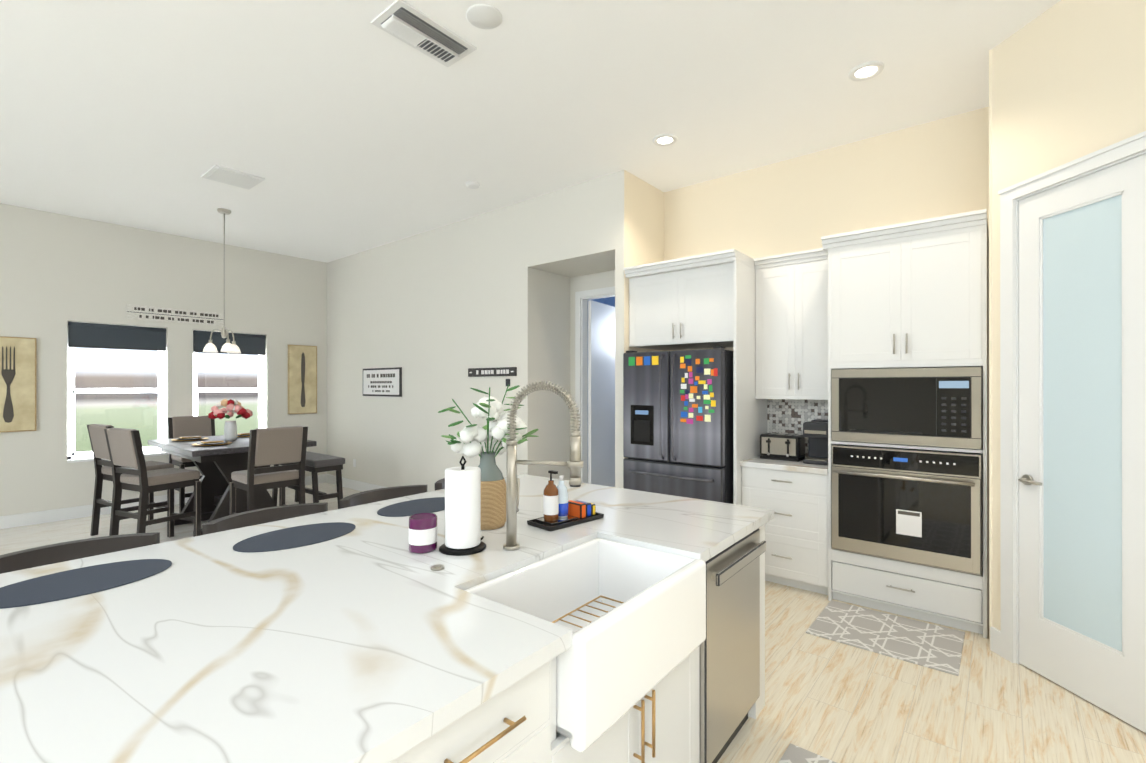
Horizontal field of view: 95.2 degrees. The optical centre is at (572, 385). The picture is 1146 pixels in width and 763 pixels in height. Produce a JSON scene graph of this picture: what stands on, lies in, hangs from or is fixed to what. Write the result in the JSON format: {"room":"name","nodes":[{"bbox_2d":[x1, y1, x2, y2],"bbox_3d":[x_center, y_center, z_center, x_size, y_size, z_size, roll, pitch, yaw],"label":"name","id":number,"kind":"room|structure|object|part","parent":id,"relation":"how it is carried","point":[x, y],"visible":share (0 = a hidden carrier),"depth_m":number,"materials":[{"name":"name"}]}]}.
{"room":"dining room and kitchen","nodes":[
{"label":"dining room and kitchen","id":0,"kind":"room"},
{"bbox_2d":[0,50,992,648],"bbox_3d":[-2.698,-0.208,1.894,10.220,3.470,10.040,0,0,39],"label":"wall","id":1,"kind":"structure","parent":0,"point":[436,314],"depth_m":5.88,"materials":[{"name":"beige paint"}]},
{"bbox_2d":[0,336,36,431],"bbox_3d":[-6.046,-0.009,5.606,0.034,1.020,0.420,0,0,39],"label":"framed picture","id":2,"kind":"object","parent":1,"relation":"attached to","point":[18,362],"visible":1,"depth_m":5.65,"materials":[{"name":"wood"}]},
{"bbox_2d":[67,321,167,462],"bbox_3d":[-5.522,0.075,6.372,0.165,1.625,0.932,0,0,39],"label":"window","id":3,"kind":"structure","parent":1,"relation":"in","point":[73,456],"depth_m":6.35,"materials":[{"name":"white"}]},
{"bbox_2d":[68,322,165,350],"bbox_3d":[-5.504,-0.583,6.359,0.044,0.290,0.906,0,0,39],"label":"window blind","id":4,"kind":"object","parent":3,"relation":"attached to","point":[93,335],"visible":0.9,"depth_m":6.32,"materials":[{"name":"grey fabric"}]},
{"bbox_2d":[0,474,323,528],"bbox_3d":[-6.757,1.462,4.752,0.016,0.135,9.080,0,0,39],"label":"baseboard","id":5,"kind":"structure","parent":1,"relation":"attached to","point":[17,520],"depth_m":5.94,"materials":[{"name":"white"}]},
{"bbox_2d":[126,304,223,325],"bbox_3d":[-5.102,-0.897,6.767,0.024,0.180,1.030,0,0,39],"label":"sign","id":6,"kind":"object","parent":1,"relation":"attached to","point":[150,313],"visible":1,"depth_m":6.72,"materials":[{"name":"white wood"}]},
{"bbox_2d":[193,330,264,434],"bbox_3d":[-4.771,0.076,7.289,0.165,1.625,0.902,0,0,39],"label":"window","id":7,"kind":"structure","parent":1,"relation":"in","point":[260,390],"depth_m":7.41,"materials":[{"name":"white"}]},
{"bbox_2d":[193,330,265,354],"bbox_3d":[-4.753,-0.582,7.276,0.044,0.290,0.876,0,0,39],"label":"window blind","id":8,"kind":"object","parent":7,"relation":"attached to","point":[250,344],"visible":0.73,"depth_m":7.31,"materials":[{"name":"grey fabric"}]},
{"bbox_2d":[288,345,316,413],"bbox_3d":[-4.113,-0.086,7.965,0.034,1.040,0.420,0,0,39],"label":"picture","id":9,"kind":"object","parent":1,"relation":"attached to","point":[302,379],"visible":0.98,"depth_m":7.95},
{"bbox_2d":[324,474,386,491],"bbox_3d":[-2.164,1.465,6.848,4.386,0.135,0.016,0,0,39],"label":"baseboard","id":10,"kind":"structure","parent":1,"relation":"attached to","point":[348,483],"depth_m":7.73,"materials":[{"name":"white"}]},
{"bbox_2d":[363,367,401,396],"bbox_3d":[-2.650,-0.042,7.239,0.960,0.390,0.028,0,0,39],"label":"sign frame","id":11,"kind":"object","parent":1,"relation":"attached to","point":[382,382],"visible":1,"depth_m":7.19,"materials":[{"name":"grey paper"}]},
{"bbox_2d":[468,367,516,376],"bbox_3d":[-0.907,-0.146,5.816,0.780,0.095,0.021,0,0,39],"label":"sign","id":12,"kind":"object","parent":1,"relation":"attached to","point":[500,371],"visible":0.98,"depth_m":5.79,"materials":[{"name":"grey"}]},
{"bbox_2d":[627,257,754,349],"bbox_3d":[1.101,-0.675,4.694,1.001,0.650,0.650,0,0,39],"label":"upper cabinet","id":13,"kind":"object","parent":1,"relation":"attached to","point":[700,304],"depth_m":4.36,"materials":[{"name":"white wood"}]},
{"bbox_2d":[751,253,830,396],"bbox_3d":[1.866,-0.455,4.294,0.636,1.090,0.300,0,0,39],"label":"upper cabinet","id":14,"kind":"object","parent":1,"relation":"attached to","point":[793,329],"depth_m":4.19,"materials":[{"name":"white wood"}]},
{"bbox_2d":[827,217,986,372],"bbox_3d":[2.347,-0.559,3.674,0.846,0.885,0.610,0,0,39],"label":"upper cabinet","id":15,"kind":"object","parent":1,"relation":"attached to","point":[904,298],"depth_m":3.40,"materials":[{"name":"white wood"}]},
{"bbox_2d":[831,367,981,449],"bbox_3d":[2.304,0.139,3.621,0.834,0.500,0.544,0,0,39],"label":"microwave","id":16,"kind":"object","parent":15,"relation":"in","point":[938,407],"visible":1,"depth_m":3.38,"materials":[{"name":"grey metal"}]},
{"bbox_2d":[0,0,1060,262],"bbox_3d":[-1.653,-1.992,3.109,10.300,0.100,13.400,0,0,39],"label":"ceiling","id":17,"kind":"structure","parent":0,"point":[344,128],"depth_m":3.56,"materials":[{"name":"white paint"}]},
{"bbox_2d":[203,208,240,352],"bbox_3d":[-3.835,-1.151,5.776,0.334,1.574,0.361,0,0,39],"label":"pendant light","id":18,"kind":"object","parent":17,"relation":"hanging from","point":[229,347],"visible":1,"depth_m":5.76,"materials":[{"name":"silver metal"}]},
{"bbox_2d":[201,164,264,189],"bbox_3d":[-3.165,-1.931,4.877,0.400,0.016,0.400,0,0,39],"label":"ceiling vent","id":19,"kind":"object","parent":17,"relation":"in","point":[229,176],"visible":0.93,"depth_m":4.85,"materials":[{"name":"white metal"}]},
{"bbox_2d":[371,0,476,66],"bbox_3d":[-0.815,-1.927,2.901,0.270,0.029,0.500,0,0,39],"label":"ceiling vent","id":20,"kind":"object","parent":17,"relation":"in","point":[411,25],"visible":0.98,"depth_m":2.86,"materials":[{"name":"white metal"}]},
{"bbox_2d":[466,181,479,188],"bbox_3d":[-0.964,-1.922,5.039,0.136,0.033,0.136,0,0,39],"label":"smoke detector","id":21,"kind":"object","parent":17,"relation":"attached to","point":[472,184],"visible":1,"depth_m":5.00,"materials":[{"name":"white plastic"}]},
{"bbox_2d":[466,4,501,28],"bbox_3d":[-0.467,-1.938,2.758,0.188,0.007,0.188,0,0,39],"label":"ceiling speaker","id":22,"kind":"object","parent":17,"relation":"attached to","point":[484,16],"visible":1,"depth_m":2.75,"materials":[{"name":"white plastic"}]},
{"bbox_2d":[652,134,676,145],"bbox_3d":[0.725,-1.934,4.134,0.196,0.011,0.196,0,0,39],"label":"recessed light","id":23,"kind":"object","parent":17,"relation":"in","point":[664,139],"visible":1,"depth_m":4.12,"materials":[{"name":"white"}]},
{"bbox_2d":[848,61,883,80],"bbox_3d":[1.809,-1.935,3.233,0.196,0.011,0.196,0,0,39],"label":"recessed light","id":24,"kind":"object","parent":17,"relation":"in","point":[866,71],"visible":0.96,"depth_m":3.22,"materials":[{"name":"white"}]},
{"bbox_2d":[0,483,1145,762],"bbox_3d":[-2.427,1.579,3.738,12.300,0.100,13.400,0,0,39],"label":"floor","id":25,"kind":"structure","parent":0,"point":[834,701],"depth_m":2.50,"materials":[{"name":"brown wood"}]},
{"bbox_2d":[0,532,159,573],"bbox_3d":[-1.663,1.048,1.745,0.474,0.960,0.520,0,0,38],"label":"stool","id":26,"kind":"object","parent":25,"relation":"on","point":[47,555],"visible":0.1,"depth_m":1.89,"materials":[{"name":"grey leather"}]},
{"bbox_2d":[87,424,172,535],"bbox_3d":[-4.584,0.961,5.436,0.494,1.140,0.569,0,0,29],"label":"dining chair","id":27,"kind":"object","parent":25,"relation":"on","point":[98,441],"visible":0.46,"depth_m":5.34,"materials":[{"name":"black wood"}]},
{"bbox_2d":[104,428,200,537],"bbox_3d":[-3.965,0.961,4.956,0.494,1.140,0.569,0,0,25],"label":"dining chair","id":28,"kind":"object","parent":25,"relation":"on","point":[124,445],"visible":0.92,"depth_m":4.82,"materials":[{"name":"brown fabric"}]},
{"bbox_2d":[167,415,214,513],"bbox_3d":[-4.675,0.963,6.524,0.569,1.140,0.494,0,0,39],"label":"dining chair","id":29,"kind":"object","parent":25,"relation":"on","point":[184,426],"visible":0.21,"depth_m":6.56,"materials":[{"name":"brown fabric"}]},
{"bbox_2d":[148,435,316,536],"bbox_3d":[-3.782,1.071,5.793,1.600,0.920,1.140,0,0,39],"label":"dining table","id":30,"kind":"object","parent":25,"relation":"on","point":[217,465],"visible":0.42,"depth_m":5.50,"materials":[{"name":"brown wood"}]},
{"bbox_2d":[171,436,207,440],"bbox_3d":[-4.253,0.591,5.817,0.340,0.040,0.340,0,0,39],"label":"place setting","id":31,"kind":"object","parent":30,"relation":"on","point":[191,438],"visible":1,"depth_m":5.77,"materials":[{"name":"gold metal"}]},
{"bbox_2d":[192,440,231,445],"bbox_3d":[-3.689,0.590,5.355,0.340,0.040,0.340,0,0,39],"label":"place setting","id":32,"kind":"object","parent":30,"relation":"on","point":[211,443],"visible":1,"depth_m":5.31,"materials":[{"name":"gold metal"}]},
{"bbox_2d":[208,399,252,440],"bbox_3d":[-3.794,0.380,5.802,0.400,0.463,0.415,0,0,39],"label":"vase","id":33,"kind":"object","parent":30,"relation":"on","point":[232,408],"visible":1,"depth_m":5.75,"materials":[{"name":"white ceramic"}]},
{"bbox_2d":[237,433,249,436],"bbox_3d":[-3.892,0.592,6.258,0.340,0.040,0.340,0,0,39],"label":"place setting","id":34,"kind":"object","parent":30,"relation":"on","point":[243,434],"visible":0.56,"depth_m":6.16,"materials":[{"name":"gold metal"}]},
{"bbox_2d":[202,502,327,534],"bbox_3d":[-1.256,1.049,2.264,0.474,0.960,0.520,0,0,38],"label":"stool","id":35,"kind":"object","parent":25,"relation":"on","point":[253,517],"visible":0.08,"depth_m":2.38,"materials":[{"name":"grey leather"}]},
{"bbox_2d":[229,426,307,514],"bbox_3d":[-2.930,0.961,5.043,0.569,1.140,0.494,0,0,39],"label":"dining chair","id":36,"kind":"object","parent":25,"relation":"on","point":[275,445],"visible":0.73,"depth_m":4.90,"materials":[{"name":"brown fabric"}]},
{"bbox_2d":[272,451,344,508],"bbox_3d":[-3.269,1.192,6.419,1.240,0.680,0.360,0,0,39],"label":"bench","id":37,"kind":"object","parent":25,"relation":"on","point":[315,463],"visible":0.65,"depth_m":6.10,"materials":[{"name":"grey fabric"}]},
{"bbox_2d":[340,485,426,508],"bbox_3d":[-0.899,1.050,2.721,0.474,0.960,0.520,0,0,38],"label":"stool","id":38,"kind":"object","parent":25,"relation":"on","point":[370,496],"visible":0.02,"depth_m":2.85,"materials":[{"name":"grey leather"}]},
{"bbox_2d":[435,478,444,490],"bbox_3d":[-0.548,1.050,3.171,0.474,0.960,0.520,0,0,38],"label":"stool","id":39,"kind":"object","parent":25,"relation":"on","point":[440,484],"depth_m":3.07,"materials":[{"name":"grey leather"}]},
{"bbox_2d":[376,518,773,762],"bbox_3d":[-0.334,1.082,1.899,1.352,0.890,2.480,0,0,38],"label":"kitchen island","id":40,"kind":"object","parent":25,"relation":"on","point":[629,627],"depth_m":1.54,"materials":[{"name":"wood"}]},
{"bbox_2d":[0,474,773,762],"bbox_3d":[-0.476,0.617,2.016,1.660,0.040,2.550,0,0,38],"label":"island countertop","id":41,"kind":"structure","parent":40,"relation":"on","point":[350,647],"depth_m":1.23,"materials":[{"name":"white stone"}]},
{"bbox_2d":[0,559,171,608],"bbox_3d":[-1.496,0.594,1.589,0.300,0.003,0.450,0,0,38],"label":"placemat","id":42,"kind":"object","parent":41,"relation":"on","point":[72,583],"visible":1,"depth_m":1.57,"materials":[{"name":"grey fabric"}]},
{"bbox_2d":[233,522,355,551],"bbox_3d":[-1.084,0.595,2.067,0.300,0.003,0.450,0,0,38],"label":"placemat","id":43,"kind":"object","parent":41,"relation":"on","point":[294,537],"visible":1,"depth_m":2.04,"materials":[{"name":"grey fabric"}]},
{"bbox_2d":[377,497,444,516],"bbox_3d":[-0.748,0.595,2.578,0.300,0.003,0.450,0,0,35],"label":"placemat","id":44,"kind":"object","parent":41,"relation":"on","point":[417,506],"visible":0.71,"depth_m":2.54,"materials":[{"name":"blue fabric"}]},
{"bbox_2d":[409,513,436,553],"bbox_3d":[-0.543,0.535,1.898,0.101,0.122,0.101,0,0,18],"label":"candle jar","id":45,"kind":"object","parent":41,"relation":"on","point":[422,533],"visible":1,"depth_m":1.86,"materials":[{"name":"purple glass"}]},
{"bbox_2d":[439,456,485,555],"bbox_3d":[-0.398,0.427,1.922,0.170,0.338,0.187,0,0,38],"label":"paper towel holder","id":46,"kind":"object","parent":41,"relation":"on","point":[462,510],"visible":1,"depth_m":1.86,"materials":[{"name":"white paper"}]},
{"bbox_2d":[438,385,538,529],"bbox_3d":[-0.382,0.297,2.204,0.479,0.600,0.469,0,0,38],"label":"vase","id":47,"kind":"object","parent":41,"relation":"on","point":[491,435],"visible":0.85,"depth_m":2.16,"materials":[{"name":"wicker"}]},
{"bbox_2d":[503,381,582,550],"bbox_3d":[-0.103,0.290,1.910,0.299,0.612,0.108,0,0,14],"label":"faucet","id":48,"kind":"object","parent":41,"relation":"on","point":[574,463],"visible":1,"depth_m":1.90,"materials":[{"name":"silver metal"}]},
{"bbox_2d":[527,470,603,530],"bbox_3d":[-0.029,0.480,2.296,0.320,0.232,0.150,0,0,-44],"label":"soap tray","id":49,"kind":"object","parent":41,"relation":"on","point":[560,511],"visible":0.98,"depth_m":2.24,"materials":[{"name":"black plastic"}]},
{"bbox_2d":[476,538,707,645],"bbox_3d":[0.060,0.753,1.692,0.473,0.286,0.730,0,0,38],"label":"sink","id":50,"kind":"object","parent":41,"relation":"in","point":[595,584],"depth_m":1.91,"materials":[{"name":"white ceramic"}]},
{"bbox_2d":[700,528,765,762],"bbox_3d":[0.438,1.088,2.324,0.660,0.878,0.592,0,0,38],"label":"dishwasher","id":51,"kind":"object","parent":40,"relation":"in","point":[730,650],"depth_m":2.09,"materials":[{"name":"grey metal"}]},
{"bbox_2d":[623,346,732,503],"bbox_3d":[1.018,0.614,4.591,0.914,1.833,0.852,0,0,39],"label":"refrigerator","id":52,"kind":"object","parent":25,"relation":"on","point":[677,422],"visible":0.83,"depth_m":4.24,"materials":[{"name":"grey metal"}]},
{"bbox_2d":[739,457,830,594],"bbox_3d":[1.771,1.085,4.176,0.636,0.890,0.600,0,0,39],"label":"base cabinet","id":53,"kind":"object","parent":25,"relation":"on","point":[798,536],"depth_m":3.90,"materials":[{"name":"white wood"}]},
{"bbox_2d":[760,433,804,461],"bbox_3d":[1.697,0.498,4.252,0.310,0.201,0.220,0,0,39],"label":"toaster","id":54,"kind":"object","parent":53,"relation":"on","point":[782,446],"visible":0.98,"depth_m":4.18,"materials":[{"name":"black plastic"}]},
{"bbox_2d":[803,419,827,464],"bbox_3d":[1.922,0.436,4.066,0.185,0.325,0.304,0,0,39],"label":"coffee maker","id":55,"kind":"object","parent":53,"relation":"on","point":[815,431],"visible":0.56,"depth_m":4.00,"materials":[{"name":"grey plastic"}]},
{"bbox_2d":[779,743,836,762],"bbox_3d":[0.725,1.521,1.415,0.720,0.008,1.500,0,0,39],"label":"area rug","id":56,"kind":"object","parent":25,"relation":"on","point":[793,753],"visible":1,"depth_m":2.13,"materials":[{"name":"grey fabric"}]},
{"bbox_2d":[806,600,964,675],"bbox_3d":[1.923,1.524,3.225,0.760,0.008,0.620,0,0,39],"label":"area rug","id":57,"kind":"object","parent":25,"relation":"on","point":[932,646],"visible":1,"depth_m":3.18,"materials":[{"name":"grey fabric"}]},
{"bbox_2d":[827,545,986,637],"bbox_3d":[2.347,1.344,3.671,0.846,0.370,0.610,0,0,39],"label":"base cabinet","id":58,"kind":"object","parent":25,"relation":"on","point":[950,598],"depth_m":3.41,"materials":[{"name":"white wood"}]},
{"bbox_2d":[831,444,981,575],"bbox_3d":[2.307,0.786,3.623,0.834,0.730,0.677,0,0,39],"label":"wall oven","id":59,"kind":"object","parent":58,"relation":"in","point":[919,506],"visible":1,"depth_m":3.38,"materials":[{"name":"grey metal"}]},
{"bbox_2d":[592,297,614,306],"bbox_3d":[0.221,-0.203,5.947,4.400,3.470,0.010,0,0,39],"label":"wall","id":60,"kind":"structure","parent":0,"point":[610,301],"depth_m":5.80,"materials":[{"name":"blue paint"}]},
{"bbox_2d":[575,286,614,482],"bbox_3d":[0.424,0.236,5.697,1.110,2.590,0.120,0,0,39],"label":"door frame","id":61,"kind":"structure","parent":60,"relation":"attached to","point":[582,298],"depth_m":5.92,"materials":[{"name":"white wood"}]},
{"bbox_2d":[588,300,614,486],"bbox_3d":[0.397,0.277,6.312,0.040,2.490,0.800,0,0,31],"label":"door leaf","id":62,"kind":"structure","parent":60,"relation":"in","point":[601,393],"depth_m":6.17,"materials":[{"name":"white wood"}]},
{"bbox_2d":[990,0,1145,732],"bbox_3d":[2.568,-0.208,1.803,0.174,3.470,2.460,0,0,-6],"label":"wall","id":63,"kind":"structure","parent":0,"point":[1069,310],"depth_m":2.60,"materials":[{"name":"beige painted drywall"}]},
{"bbox_3d":[2.537,1.459,1.798,0.016,0.135,2.460,0,0,-6],"label":"baseboard pantry","id":64,"kind":"part","parent":63,"relation":"part of","materials":[{"name":"white"}]},
{"label":"outside","id":65,"kind":"structure","parent":0,"visible":0},
{"bbox_2d":[75,347,257,451],"bbox_3d":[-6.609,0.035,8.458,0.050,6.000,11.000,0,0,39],"label":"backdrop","id":66,"kind":"structure","parent":65,"point":[233,371],"depth_m":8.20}
]}

